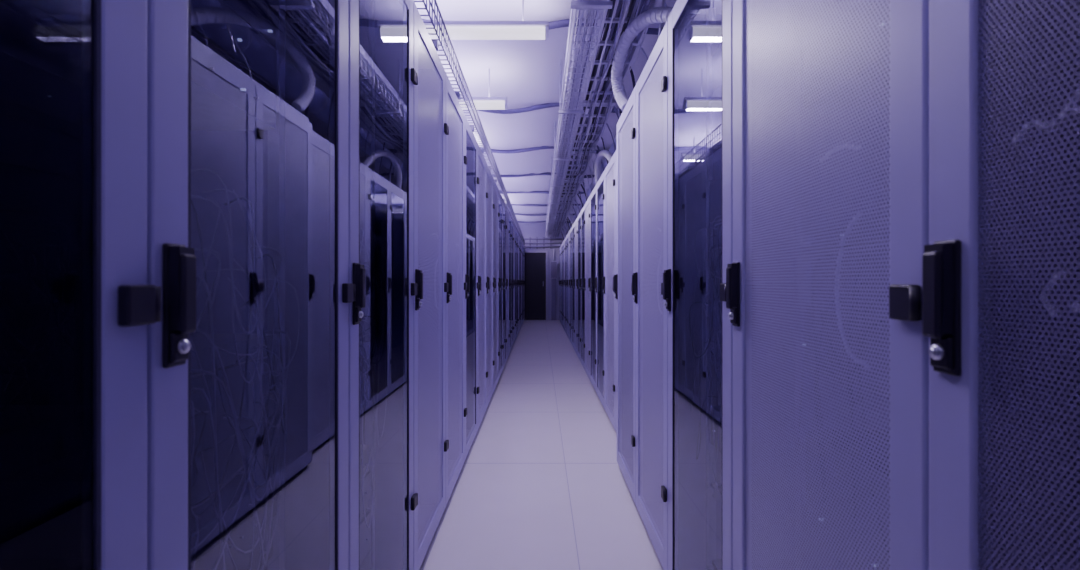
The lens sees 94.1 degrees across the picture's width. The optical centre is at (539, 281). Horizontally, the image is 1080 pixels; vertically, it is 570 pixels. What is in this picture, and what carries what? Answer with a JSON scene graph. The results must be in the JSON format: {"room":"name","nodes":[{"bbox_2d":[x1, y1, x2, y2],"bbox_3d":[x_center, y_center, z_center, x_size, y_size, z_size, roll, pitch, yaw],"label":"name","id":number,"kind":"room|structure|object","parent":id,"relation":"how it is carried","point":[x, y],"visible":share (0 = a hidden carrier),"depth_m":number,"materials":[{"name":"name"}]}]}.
{"room":"server room","nodes":[
{"label":"server room","id":0,"kind":"room"},
{"bbox_2d":[419,320,662,569],"bbox_3d":[0.000,1.125,6.200,4.200,0.050,16.800,0,0,0],"label":"floor","id":1,"kind":"structure","parent":0,"point":[540,484],"depth_m":2.72,"materials":[{"name":"tile"}]},
{"bbox_2d":[0,0,160,569],"bbox_3d":[-0.884,0.035,0.274,0.924,2.130,0.602,0,0,0],"label":"rack","id":2,"kind":"object","parent":1,"relation":"on","point":[77,303],"visible":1,"depth_m":0.56,"materials":[{"name":"metal"}]},
{"bbox_2d":[147,0,354,569],"bbox_3d":[-0.884,0.035,0.874,0.924,2.130,0.602,0,0,0],"label":"rack","id":3,"kind":"object","parent":1,"relation":"on","point":[248,100],"visible":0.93,"depth_m":1.03,"materials":[{"name":"metal"}]},
{"bbox_2d":[349,0,417,569],"bbox_3d":[-0.884,0.035,1.474,0.924,2.130,0.602,0,0,0],"label":"rack","id":4,"kind":"object","parent":1,"relation":"on","point":[383,76],"visible":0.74,"depth_m":1.71,"materials":[{"name":"metal"}]},
{"bbox_2d":[414,2,448,569],"bbox_3d":[-0.883,0.035,2.075,0.923,2.130,0.600,0,0,0],"label":"rack","id":5,"kind":"object","parent":1,"relation":"on","point":[431,128],"visible":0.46,"depth_m":2.05,"materials":[{"name":"metal"}]},
{"bbox_2d":[446,74,466,504],"bbox_3d":[-0.883,0.035,2.675,0.923,2.130,0.600,0,0,0],"label":"rack","id":6,"kind":"object","parent":1,"relation":"on","point":[456,160],"visible":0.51,"depth_m":2.71,"materials":[{"name":"metal"}]},
{"bbox_2d":[465,116,478,459],"bbox_3d":[-0.884,0.035,3.274,0.924,2.130,0.602,0,0,0],"label":"rack","id":7,"kind":"object","parent":1,"relation":"on","point":[471,179],"visible":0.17,"depth_m":3.39,"materials":[{"name":"metal"}]},
{"bbox_2d":[477,143,487,430],"bbox_3d":[-0.883,0.035,3.875,0.923,2.130,0.600,0,0,0],"label":"rack","id":8,"kind":"object","parent":1,"relation":"on","point":[482,194],"visible":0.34,"depth_m":3.94,"materials":[{"name":"metal"}]},
{"bbox_2d":[486,163,494,409],"bbox_3d":[-0.883,0.035,4.475,0.923,2.130,0.600,0,0,0],"label":"rack","id":9,"kind":"object","parent":1,"relation":"on","point":[490,206],"visible":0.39,"depth_m":4.49,"materials":[{"name":"metal"}]},
{"bbox_2d":[493,178,499,392],"bbox_3d":[-0.883,0.035,5.075,0.923,2.130,0.600,0,0,0],"label":"rack","id":10,"kind":"object","parent":1,"relation":"on","point":[496,214],"visible":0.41,"depth_m":5.09,"materials":[{"name":"metal"}]},
{"bbox_2d":[498,190,503,380],"bbox_3d":[-0.884,0.035,5.674,0.924,2.130,0.602,0,0,0],"label":"rack","id":11,"kind":"object","parent":1,"relation":"on","point":[500,199],"visible":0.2,"depth_m":5.71,"materials":[{"name":"metal"}]},
{"bbox_2d":[503,201,506,368],"bbox_3d":[-0.884,0.035,6.274,0.924,2.130,0.602,0,0,0],"label":"rack","id":12,"kind":"object","parent":1,"relation":"on","point":[504,205],"visible":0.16,"depth_m":6.36,"materials":[{"name":"metal"}]},
{"bbox_2d":[506,207,509,361],"bbox_3d":[-0.883,0.035,6.875,0.923,2.130,0.600,0,0,0],"label":"rack","id":13,"kind":"object","parent":1,"relation":"on","point":[507,212],"visible":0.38,"depth_m":6.97,"materials":[{"name":"metal"}]},
{"bbox_2d":[414,0,524,244],"bbox_3d":[-0.543,-1.108,6.650,0.215,0.155,15.306,0,0,0],"label":"cable tray","id":14,"kind":"object","parent":13,"relation":"on","point":[447,42],"visible":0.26,"depth_m":2.90,"materials":[{"name":"metal"}]},
{"bbox_2d":[509,214,511,354],"bbox_3d":[-0.884,0.035,7.474,0.924,2.130,0.602,0,0,0],"label":"rack","id":15,"kind":"object","parent":1,"relation":"on","point":[510,234],"visible":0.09,"depth_m":7.59,"materials":[{"name":"metal"}]},
{"bbox_2d":[511,219,513,349],"bbox_3d":[-0.884,0.035,8.074,0.924,2.130,0.602,0,0,0],"label":"rack","id":16,"kind":"object","parent":1,"relation":"on","point":[512,238],"visible":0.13,"depth_m":7.92,"materials":[{"name":"metal"}]},
{"bbox_2d":[513,223,515,344],"bbox_3d":[-0.883,0.035,8.675,0.923,2.130,0.600,0,0,0],"label":"rack","id":17,"kind":"object","parent":1,"relation":"on","point":[514,241],"visible":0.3,"depth_m":8.89,"materials":[{"name":"metal"}]},
{"bbox_2d":[515,227,516,339],"bbox_3d":[-0.884,0.035,9.274,0.924,2.130,0.602,0,0,0],"label":"rack","id":18,"kind":"object","parent":1,"relation":"on","point":[515,227],"visible":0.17,"depth_m":9.52,"materials":[{"name":"metal"}]},
{"bbox_2d":[517,232,518,335],"bbox_3d":[-0.884,0.035,9.874,0.924,2.130,0.602,0,0,0],"label":"rack","id":19,"kind":"object","parent":1,"relation":"on","point":[517,232],"visible":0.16,"depth_m":10.03,"materials":[{"name":"metal"}]},
{"bbox_2d":[518,234,519,332],"bbox_3d":[-0.883,0.035,10.475,0.923,2.130,0.600,0,0,0],"label":"rack","id":20,"kind":"object","parent":1,"relation":"on","point":[518,234],"visible":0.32,"depth_m":10.54,"materials":[{"name":"metal"}]},
{"bbox_2d":[519,236,520,330],"bbox_3d":[-0.884,0.035,11.074,0.924,2.130,0.602,0,0,0],"label":"rack","id":21,"kind":"object","parent":1,"relation":"on","point":[519,236],"visible":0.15,"depth_m":11.01,"materials":[{"name":"metal"}]},
{"bbox_2d":[520,239,521,327],"bbox_3d":[-0.884,0.035,11.674,0.924,2.130,0.602,0,0,0],"label":"rack","id":22,"kind":"object","parent":1,"relation":"on","point":[520,239],"visible":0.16,"depth_m":11.57,"materials":[{"name":"metal"}]},
{"bbox_2d":[521,241,522,325],"bbox_3d":[-0.883,0.035,12.275,0.923,2.130,0.600,0,0,0],"label":"rack","id":23,"kind":"object","parent":1,"relation":"on","point":[521,241],"visible":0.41,"depth_m":12.25,"materials":[{"name":"metal"}]},
{"bbox_2d":[522,243,523,323],"bbox_3d":[-0.884,0.035,12.874,0.924,2.130,0.602,0,0,0],"label":"rack","id":24,"kind":"object","parent":1,"relation":"on","point":[522,243],"visible":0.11,"depth_m":12.89,"materials":[{"name":"metal"}]},
{"bbox_2d":[523,245,523,320],"bbox_3d":[-0.884,0.035,13.474,0.924,2.130,0.602,0,0,0],"label":"rack","id":25,"kind":"object","parent":1,"relation":"on","point":[523,245],"visible":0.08,"depth_m":13.67,"materials":[{"name":"metal"}]},
{"bbox_2d":[550,249,556,319],"bbox_3d":[0.400,0.080,14.535,0.200,2.040,0.126,0,0,0],"label":"electrical panel","id":26,"kind":"object","parent":1,"relation":"on","point":[553,264],"visible":0.97,"depth_m":14.50,"materials":[{"name":"paint"}]},
{"bbox_2d":[559,246,560,321],"bbox_3d":[0.978,0.062,13.496,0.924,2.075,0.602,0,0,0],"label":"rack","id":27,"kind":"object","parent":1,"relation":"on","point":[560,246],"visible":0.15,"depth_m":13.21,"materials":[{"name":"metal"}]},
{"bbox_2d":[560,245,561,323],"bbox_3d":[0.978,0.062,12.896,0.923,2.075,0.600,0,0,0],"label":"rack","id":28,"kind":"object","parent":1,"relation":"on","point":[561,245],"visible":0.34,"depth_m":12.60,"materials":[{"name":"metal"}]},
{"bbox_2d":[561,243,562,325],"bbox_3d":[0.978,0.062,12.296,0.924,2.075,0.602,0,0,0],"label":"rack","id":29,"kind":"object","parent":1,"relation":"on","point":[562,243],"visible":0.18,"depth_m":12.04,"materials":[{"name":"metal"}]},
{"bbox_2d":[562,241,563,327],"bbox_3d":[0.978,0.062,11.696,0.924,2.075,0.602,0,0,0],"label":"rack","id":30,"kind":"object","parent":1,"relation":"on","point":[563,241],"visible":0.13,"depth_m":11.61,"materials":[{"name":"metal"}]},
{"bbox_2d":[563,239,564,329],"bbox_3d":[0.978,0.062,11.095,0.923,2.075,0.600,0,0,0],"label":"rack","id":31,"kind":"object","parent":1,"relation":"on","point":[564,239],"visible":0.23,"depth_m":11.18,"materials":[{"name":"metal"}]},
{"bbox_2d":[564,236,566,333],"bbox_3d":[0.978,0.062,10.496,0.924,2.075,0.602,0,0,0],"label":"rack","id":32,"kind":"object","parent":1,"relation":"on","point":[566,236],"visible":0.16,"depth_m":10.63,"materials":[{"name":"metal"}]},
{"bbox_2d":[565,234,567,335],"bbox_3d":[0.978,0.062,9.896,0.924,2.075,0.602,0,0,0],"label":"rack","id":33,"kind":"object","parent":1,"relation":"on","point":[567,234],"visible":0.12,"depth_m":9.92,"materials":[{"name":"metal"}]},
{"bbox_2d":[567,231,569,339],"bbox_3d":[0.978,0.062,9.296,0.923,2.075,0.600,0,0,0],"label":"rack","id":34,"kind":"object","parent":1,"relation":"on","point":[569,231],"visible":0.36,"depth_m":9.53,"materials":[{"name":"metal"}]},
{"bbox_2d":[569,227,571,343],"bbox_3d":[0.978,0.062,8.696,0.924,2.075,0.602,0,0,0],"label":"rack","id":35,"kind":"object","parent":1,"relation":"on","point":[571,227],"visible":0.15,"depth_m":8.89,"materials":[{"name":"metal"}]},
{"bbox_2d":[571,222,574,349],"bbox_3d":[0.978,0.062,8.097,0.924,2.075,0.602,0,0,0],"label":"rack","id":36,"kind":"object","parent":1,"relation":"on","point":[573,226],"visible":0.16,"depth_m":8.14,"materials":[{"name":"metal"}]},
{"bbox_2d":[573,217,577,355],"bbox_3d":[0.978,0.062,7.495,0.923,2.075,0.600,0,0,0],"label":"rack","id":37,"kind":"object","parent":1,"relation":"on","point":[576,220],"visible":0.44,"depth_m":7.50,"materials":[{"name":"metal"}]},
{"bbox_2d":[545,0,672,240],"bbox_3d":[0.434,-1.318,6.711,0.588,0.685,15.429,0,0,0],"label":"cable tray","id":38,"kind":"object","parent":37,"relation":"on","point":[618,54],"visible":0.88,"depth_m":3.32,"materials":[{"name":"metal"}]},
{"bbox_2d":[576,212,580,361],"bbox_3d":[0.978,0.062,6.896,0.924,2.075,0.602,0,0,0],"label":"rack","id":39,"kind":"object","parent":1,"relation":"on","point":[579,215],"visible":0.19,"depth_m":6.91,"materials":[{"name":"metal"}]},
{"bbox_2d":[579,205,584,369],"bbox_3d":[0.978,0.062,6.296,0.924,2.075,0.602,0,0,0],"label":"rack","id":40,"kind":"object","parent":1,"relation":"on","point":[583,208],"visible":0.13,"depth_m":6.38,"materials":[{"name":"metal"}]},
{"bbox_2d":[583,196,589,378],"bbox_3d":[0.978,0.062,5.696,0.923,2.075,0.600,0,0,0],"label":"rack","id":41,"kind":"object","parent":1,"relation":"on","point":[587,204],"visible":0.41,"depth_m":5.83,"materials":[{"name":"metal"}]},
{"bbox_2d":[588,184,596,392],"bbox_3d":[0.978,0.062,5.096,0.924,2.075,0.602,0,0,0],"label":"rack","id":42,"kind":"object","parent":1,"relation":"on","point":[593,196],"visible":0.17,"depth_m":5.10,"materials":[{"name":"metal"}]},
{"bbox_2d":[594,170,604,408],"bbox_3d":[0.978,0.062,4.496,0.924,2.075,0.602,0,0,0],"label":"rack","id":43,"kind":"object","parent":1,"relation":"on","point":[601,182],"visible":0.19,"depth_m":4.48,"materials":[{"name":"metal"}]},
{"bbox_2d":[602,153,614,428],"bbox_3d":[0.978,0.062,3.896,0.923,2.075,0.600,0,0,0],"label":"rack","id":44,"kind":"object","parent":1,"relation":"on","point":[607,280],"visible":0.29,"depth_m":3.94,"materials":[{"name":"metal"}]},
{"bbox_2d":[613,149,616,432],"bbox_3d":[0.978,0.062,3.296,0.923,2.075,0.600,0,0,0],"label":"rack","id":45,"kind":"object","parent":1,"relation":"on","point":[616,149],"visible":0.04,"depth_m":3.56,"materials":[{"name":"metal"}]},
{"bbox_2d":[613,85,635,504],"bbox_3d":[0.893,0.062,2.692,0.923,2.075,0.600,0,0,0],"label":"rack","id":46,"kind":"object","parent":1,"relation":"on","point":[626,124],"visible":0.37,"depth_m":2.71,"materials":[{"name":"metal"}]},
{"bbox_2d":[632,20,667,569],"bbox_3d":[0.893,0.062,2.091,0.923,2.075,0.600,0,0,0],"label":"rack","id":47,"kind":"object","parent":1,"relation":"on","point":[652,84],"visible":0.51,"depth_m":2.10,"materials":[{"name":"metal"}]},
{"bbox_2d":[663,0,732,569],"bbox_3d":[0.894,0.062,1.492,0.924,2.075,0.602,0,0,0],"label":"rack","id":48,"kind":"object","parent":1,"relation":"on","point":[700,32],"visible":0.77,"depth_m":1.73,"materials":[{"name":"metal"}]},
{"bbox_2d":[726,0,928,569],"bbox_3d":[0.893,0.062,0.891,0.923,2.075,0.600,0,0,0],"label":"rack","id":49,"kind":"object","parent":1,"relation":"on","point":[831,97],"visible":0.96,"depth_m":0.84,"materials":[{"name":"metal"}]},
{"bbox_2d":[922,0,1079,569],"bbox_3d":[0.893,0.062,0.291,0.923,2.075,0.600,0,0,0],"label":"rack","id":50,"kind":"object","parent":1,"relation":"on","point":[1001,258],"visible":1,"depth_m":0.53,"materials":[{"name":"metal"}]},
{"bbox_2d":[518,222,569,319],"bbox_3d":[0.000,-0.425,14.650,4.200,3.150,0.100,0,0,0],"label":"wall","id":51,"kind":"structure","parent":0,"point":[533,230],"depth_m":14.60,"materials":[{"name":"paint"}]},
{"bbox_2d":[524,253,545,319],"bbox_3d":[-0.160,0.124,14.549,0.660,1.948,0.078,0,0,0],"label":"door","id":52,"kind":"structure","parent":51,"relation":"in","point":[534,263],"depth_m":14.54,"materials":[{"name":"paint"}]},
{"bbox_2d":[524,251,547,319],"bbox_3d":[-0.160,0.100,14.564,0.760,2.000,0.068,0,0,0],"label":"trim","id":53,"kind":"structure","parent":51,"relation":"attached to","point":[546,252],"depth_m":14.53,"materials":[{"name":"metal"}]},
{"bbox_2d":[524,237,563,248],"bbox_3d":[0.000,-1.130,14.550,2.400,0.340,0.096,0,0,0],"label":"cable tray","id":54,"kind":"object","parent":51,"relation":"attached to","point":[530,238],"visible":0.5,"depth_m":14.51,"materials":[{"name":"metal"}]},
{"bbox_2d":[414,0,676,222],"bbox_3d":[0.002,-1.740,6.203,4.214,0.239,16.829,0,0,0],"label":"ceiling","id":55,"kind":"structure","parent":0,"point":[525,72],"depth_m":4.35,"materials":[{"name":"paint"}]},
{"bbox_2d":[459,69,507,109],"bbox_3d":[-0.860,-1.592,4.150,1.180,0.336,0.072,0,0,0],"label":"ceiling light","id":56,"kind":"object","parent":55,"relation":"hanging from","point":[481,103],"depth_m":4.12,"materials":[{"name":"white plastic"}]},
{"bbox_2d":[424,0,548,39],"bbox_3d":[-0.550,-1.592,2.950,1.200,0.336,0.072,0,0,0],"label":"ceiling light","id":57,"kind":"object","parent":55,"relation":"hanging from","point":[457,30],"depth_m":2.92,"materials":[{"name":"white plastic"}]},
{"bbox_2d":[422,19,662,34],"bbox_3d":[0.001,-1.616,3.190,4.173,0.076,0.164,0,0,0],"label":"rib","id":58,"kind":"object","parent":55,"relation":"attached to","point":[560,23],"depth_m":3.13,"materials":[{"name":"purple metal"}]},
{"bbox_2d":[500,191,584,193],"bbox_3d":[0.001,-1.616,9.070,4.173,0.076,0.164,0,0,0],"label":"rib","id":59,"kind":"object","parent":55,"relation":"attached to","point":[546,192],"depth_m":9.07,"materials":[{"name":"purple metal"}]},
{"bbox_2d":[505,204,579,205],"bbox_3d":[0.001,-1.616,10.540,4.173,0.076,0.164,0,0,0],"label":"rib","id":60,"kind":"object","parent":55,"relation":"attached to","point":[505,204],"depth_m":10.55,"materials":[{"name":"purple metal"}]},
{"bbox_2d":[518,221,569,222],"bbox_3d":[0.001,-1.616,13.480,4.173,0.076,0.164,0,0,0],"label":"rib","id":61,"kind":"object","parent":55,"relation":"attached to","point":[518,221],"depth_m":13.49,"materials":[{"name":"purple metal"}]},
{"bbox_2d":[480,146,608,153],"bbox_3d":[0.001,-1.616,6.130,4.173,0.076,0.164,0,0,0],"label":"rib","id":62,"kind":"object","parent":55,"relation":"attached to","point":[541,147],"depth_m":6.14,"materials":[{"name":"purple metal"}]},
{"bbox_2d":[515,213,574,215],"bbox_3d":[0.001,-1.616,12.010,4.173,0.076,0.164,0,0,0],"label":"rib","id":63,"kind":"object","parent":55,"relation":"attached to","point":[515,213],"depth_m":12.02,"materials":[{"name":"purple metal"}]},
{"bbox_2d":[501,172,594,177],"bbox_3d":[0.001,-1.616,7.600,4.173,0.076,0.164,0,0,0],"label":"rib","id":64,"kind":"object","parent":55,"relation":"attached to","point":[545,173],"depth_m":7.62,"materials":[{"name":"purple metal"}]},
{"bbox_2d":[477,103,621,113],"bbox_3d":[0.001,-1.616,4.660,4.173,0.076,0.164,0,0,0],"label":"rib","id":65,"kind":"object","parent":55,"relation":"attached to","point":[548,105],"depth_m":4.67,"materials":[{"name":"purple metal"}]},
{"bbox_2d":[566,134,616,232],"bbox_3d":[0.820,-1.380,6.450,0.196,0.196,15.900,0,0,0],"label":"pipe","id":66,"kind":"object","parent":55,"relation":"hanging from","point":[611,150],"visible":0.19,"depth_m":6.82,"materials":[{"name":"metal"}]}
]}

